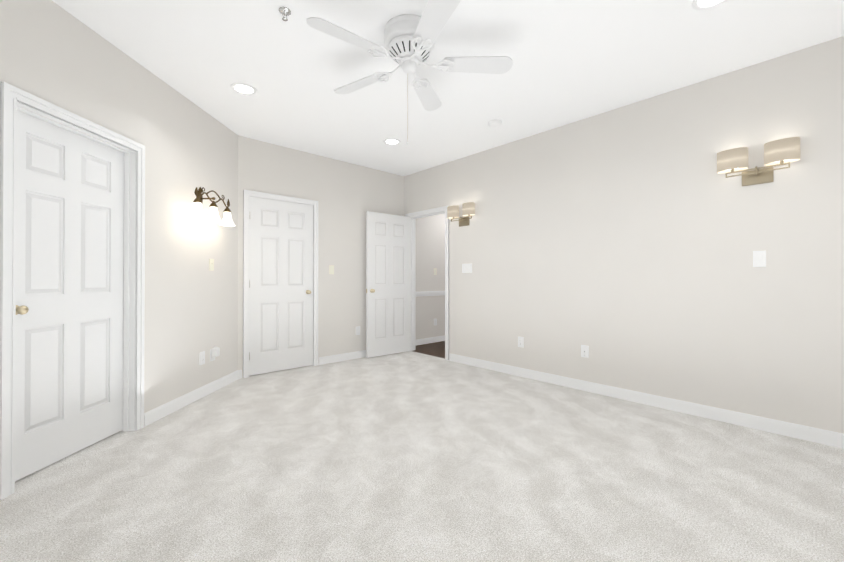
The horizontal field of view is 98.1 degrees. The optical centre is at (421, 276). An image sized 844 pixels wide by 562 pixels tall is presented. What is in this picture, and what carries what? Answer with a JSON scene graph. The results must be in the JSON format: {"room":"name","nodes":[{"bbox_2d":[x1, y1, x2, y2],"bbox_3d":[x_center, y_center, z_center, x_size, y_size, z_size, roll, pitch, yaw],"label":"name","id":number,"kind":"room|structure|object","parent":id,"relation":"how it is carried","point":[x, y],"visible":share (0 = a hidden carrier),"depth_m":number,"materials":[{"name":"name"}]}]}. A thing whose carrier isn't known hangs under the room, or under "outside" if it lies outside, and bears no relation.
{"room":"empty bedroom","nodes":[
{"label":"empty bedroom","id":0,"kind":"room"},
{"bbox_2d":[0,0,237,412],"bbox_3d":[-2.129,-0.224,2.887,0.120,2.680,2.411,0,0,2],"label":"wall","id":1,"kind":"structure","parent":0,"point":[52,52],"depth_m":2.93,"materials":[{"name":"paint"}]},
{"bbox_2d":[15,110,123,480],"bbox_3d":[-2.158,0.093,2.275,0.096,2.015,0.762,0,0,2],"label":"door","id":2,"kind":"structure","parent":1,"relation":"in","point":[69,292],"depth_m":2.23,"materials":[{"name":"white wood"}]},
{"bbox_2d":[0,82,144,499],"bbox_3d":[-2.143,0.070,2.275,0.140,2.085,0.890,0,0,2],"label":"door frame","id":3,"kind":"structure","parent":1,"relation":"attached to","point":[13,99],"depth_m":2.10,"materials":[{"name":"white wood"}]},
{"bbox_2d":[144,370,238,425],"bbox_3d":[-2.062,1.069,2.877,0.013,0.094,2.291,0,0,2],"label":"baseboard","id":4,"kind":"structure","parent":1,"relation":"attached to","point":[158,413],"depth_m":3.19,"materials":[{"name":"white wood"}]},
{"bbox_2d":[199,351,204,364],"bbox_3d":[-2.043,0.759,3.409,0.009,0.115,0.070,0,0,2],"label":"electrical outlet","id":5,"kind":"object","parent":1,"relation":"attached to","point":[201,358],"visible":1,"depth_m":3.40,"materials":[{"name":"white plastic"}]},
{"bbox_2d":[209,259,213,270],"bbox_3d":[-2.034,-0.116,3.551,0.017,0.115,0.070,0,0,2],"label":"light switch","id":6,"kind":"object","parent":1,"relation":"attached to","point":[211,264],"visible":1,"depth_m":3.55,"materials":[{"name":"beige plastic"}]},
{"bbox_2d":[189,187,234,225],"bbox_3d":[-1.947,-0.664,3.368,0.205,0.322,0.586,0,0,2],"label":"sconce","id":7,"kind":"object","parent":1,"relation":"attached to","point":[197,212],"visible":1,"depth_m":3.34,"materials":[{"name":"brown"}]},
{"bbox_2d":[210,347,219,360],"bbox_3d":[-2.013,0.750,3.568,0.058,0.134,0.070,0,0,2],"label":"electrical outlet","id":8,"kind":"object","parent":1,"relation":"attached to","point":[214,352],"visible":1,"depth_m":3.54,"materials":[{"name":"white plastic"}]},
{"bbox_2d":[238,135,403,377],"bbox_3d":[-1.168,-0.213,4.901,2.560,2.680,0.120,0,0,-43],"label":"wall","id":9,"kind":"structure","parent":0,"point":[346,195],"depth_m":4.82,"materials":[{"name":"paint"}]},
{"bbox_2d":[243,190,317,377],"bbox_3d":[-1.691,0.082,4.404,0.890,2.085,0.140,0,0,-43],"label":"trim","id":10,"kind":"structure","parent":9,"relation":"attached to","point":[247,194],"depth_m":4.11,"materials":[{"name":"white wood"}]},
{"bbox_2d":[249,197,312,375],"bbox_3d":[-1.649,0.104,4.356,0.767,2.015,0.096,0,0,-43],"label":"closet door","id":11,"kind":"structure","parent":9,"relation":"in","point":[281,290],"depth_m":4.34,"materials":[{"name":"white wood"}]},
{"bbox_2d":[238,350,365,378],"bbox_3d":[-1.145,1.079,4.825,2.380,0.094,0.013,0,0,-43],"label":"baseboard","id":12,"kind":"structure","parent":9,"relation":"attached to","point":[341,357],"depth_m":4.87,"materials":[{"name":"white wood"}]},
{"bbox_2d":[329,265,333,273],"bbox_3d":[-1.181,-0.089,4.796,0.070,0.115,0.017,0,0,-43],"label":"light switch","id":13,"kind":"object","parent":9,"relation":"attached to","point":[331,269],"visible":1,"depth_m":4.80,"materials":[{"name":"beige plastic"}]},
{"bbox_2d":[356,326,359,334],"bbox_3d":[-0.886,0.748,5.069,0.070,0.115,0.009,0,0,-43],"label":"electrical outlet","id":14,"kind":"object","parent":9,"relation":"attached to","point":[357,330],"visible":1,"depth_m":5.07,"materials":[{"name":"white plastic"}]},
{"bbox_2d":[0,351,843,561],"bbox_3d":[-0.062,1.173,2.260,4.330,0.120,5.850,0,0,-43],"label":"floor carpet","id":15,"kind":"object","parent":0,"point":[409,456],"visible":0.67,"depth_m":1.98,"materials":[{"name":"white carpet"}]},
{"bbox_2d":[416,214,444,339],"bbox_3d":[0.603,-0.203,6.771,2.580,2.680,0.120,0,0,-43],"label":"wall","id":16,"kind":"structure","parent":0,"point":[430,243],"depth_m":6.26,"materials":[{"name":"paint"}]},
{"bbox_2d":[416,335,444,345],"bbox_3d":[0.612,1.089,6.681,2.480,0.094,0.013,0,0,-43],"label":"baseboard","id":17,"kind":"structure","parent":16,"relation":"attached to","point":[429,340],"depth_m":6.24,"materials":[{"name":"white wood"}]},
{"bbox_2d":[416,291,444,296],"bbox_3d":[0.614,0.291,6.683,2.480,0.080,0.020,0,0,-43],"label":"trim","id":18,"kind":"structure","parent":16,"relation":"attached to","point":[430,293],"depth_m":6.24,"materials":[{"name":"white wood"}]},
{"bbox_2d":[52,0,843,175],"bbox_3d":[0.886,-1.622,3.253,7.050,0.120,6.000,0,0,-43],"label":"ceiling","id":19,"kind":"structure","parent":0,"point":[575,60],"depth_m":2.63,"materials":[{"name":"white paint"}]},
{"bbox_2d":[231,83,256,94],"bbox_3d":[-1.482,-1.566,3.053,0.198,0.019,0.198,0,0,-43],"label":"recessed light","id":20,"kind":"object","parent":19,"relation":"in","point":[243,88],"visible":1,"depth_m":3.05,"materials":[{"name":"white"}]},
{"bbox_2d":[278,6,290,20],"bbox_3d":[-0.809,-1.543,2.163,0.072,0.050,0.072,0,0,-43],"label":"sprinkler","id":21,"kind":"object","parent":19,"relation":"attached to","point":[284,11],"visible":0.98,"depth_m":2.15,"materials":[{"name":"silver metal"}]},
{"bbox_2d":[383,138,400,144],"bbox_3d":[-0.346,-1.559,4.225,0.198,0.019,0.198,0,0,-43],"label":"recessed light","id":22,"kind":"object","parent":19,"relation":"in","point":[390,141],"visible":1,"depth_m":4.22,"materials":[{"name":"white"}]},
{"bbox_2d":[306,0,512,144],"bbox_3d":[-0.121,-1.214,2.329,1.244,0.706,1.268,0,0,-43],"label":"ceiling fan","id":23,"kind":"object","parent":19,"relation":"hanging from","point":[409,39],"visible":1,"depth_m":2.26,"materials":[{"name":"white plastic"}]},
{"bbox_2d":[488,119,501,126],"bbox_3d":[0.737,-1.541,3.701,0.132,0.037,0.132,0,0,-43],"label":"smoke detector","id":24,"kind":"object","parent":19,"relation":"attached to","point":[495,123],"visible":1,"depth_m":3.66,"materials":[{"name":"white plastic"}]},
{"bbox_2d":[692,0,726,9],"bbox_3d":[1.635,-1.571,2.053,0.198,0.019,0.198,0,0,-43],"label":"recessed light","id":25,"kind":"object","parent":19,"relation":"in","point":[703,4],"visible":1,"depth_m":2.10,"materials":[{"name":"white"}]},
{"bbox_2d":[447,202,474,226],"bbox_3d":[0.502,-0.788,4.712,0.128,0.263,0.444,0,0,-43],"label":"sconce","id":26,"kind":"object","parent":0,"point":[468,209],"depth_m":4.71,"materials":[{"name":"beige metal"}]},
{"bbox_2d":[404,36,843,433],"bbox_3d":[1.591,-0.220,3.714,0.120,2.680,5.370,0,0,-43],"label":"wall","id":27,"kind":"structure","parent":0,"point":[623,243],"depth_m":3.06,"materials":[{"name":"paint"}]},
{"bbox_2d":[366,211,410,357],"bbox_3d":[-0.470,0.109,5.294,0.767,2.015,0.157,0,0,-41],"label":"hall door","id":28,"kind":"structure","parent":27,"relation":"in","point":[388,283],"depth_m":5.25,"materials":[{"name":"white wood"}]},
{"bbox_2d":[405,206,448,359],"bbox_3d":[0.108,0.086,5.316,0.158,2.085,0.890,0,0,-43],"label":"door frame","id":29,"kind":"structure","parent":27,"relation":"attached to","point":[414,216],"depth_m":5.35,"materials":[{"name":"white wood"}]},
{"bbox_2d":[462,263,471,272],"bbox_3d":[0.579,-0.109,4.712,0.010,0.115,0.162,0,0,-43],"label":"light switch","id":30,"kind":"object","parent":27,"relation":"attached to","point":[466,268],"visible":1,"depth_m":4.71,"materials":[{"name":"white plastic"}]},
{"bbox_2d":[518,337,523,347],"bbox_3d":[1.112,0.738,4.131,0.009,0.115,0.070,0,0,-43],"label":"electrical outlet","id":31,"kind":"object","parent":27,"relation":"attached to","point":[520,341],"visible":1,"depth_m":4.12,"materials":[{"name":"white plastic"}]},
{"bbox_2d":[581,345,588,357],"bbox_3d":[1.601,0.735,3.602,0.010,0.115,0.070,0,0,-43],"label":"jack","id":32,"kind":"object","parent":27,"relation":"attached to","point":[584,351],"visible":1,"depth_m":3.60,"materials":[{"name":"white plastic"}]},
{"bbox_2d":[449,353,843,448],"bbox_3d":[1.501,1.073,3.705,0.013,0.094,5.250,0,0,-43],"label":"baseboard","id":33,"kind":"structure","parent":27,"relation":"attached to","point":[820,436],"depth_m":3.02,"materials":[{"name":"white wood"}]},
{"bbox_2d":[717,137,799,185],"bbox_3d":[2.413,-0.809,2.645,0.128,0.263,0.444,0,0,-43],"label":"sconce","id":34,"kind":"object","parent":27,"relation":"attached to","point":[783,151],"visible":0.96,"depth_m":2.64,"materials":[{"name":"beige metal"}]},
{"bbox_2d":[753,251,765,266],"bbox_3d":[2.463,-0.130,2.674,0.010,0.115,0.070,0,0,-43],"label":"light switch","id":35,"kind":"object","parent":27,"relation":"attached to","point":[759,258],"visible":1,"depth_m":2.67,"materials":[{"name":"white plastic"}]},
{"label":"outside","id":36,"kind":"structure","parent":0,"visible":0},
{"bbox_2d":[413,341,444,357],"bbox_3d":[1.118,1.196,6.177,2.720,0.116,2.000,0,0,-43],"label":"floor","id":37,"kind":"structure","parent":36,"point":[436,349],"depth_m":5.71,"materials":[{"name":"brown wood"}]}
]}

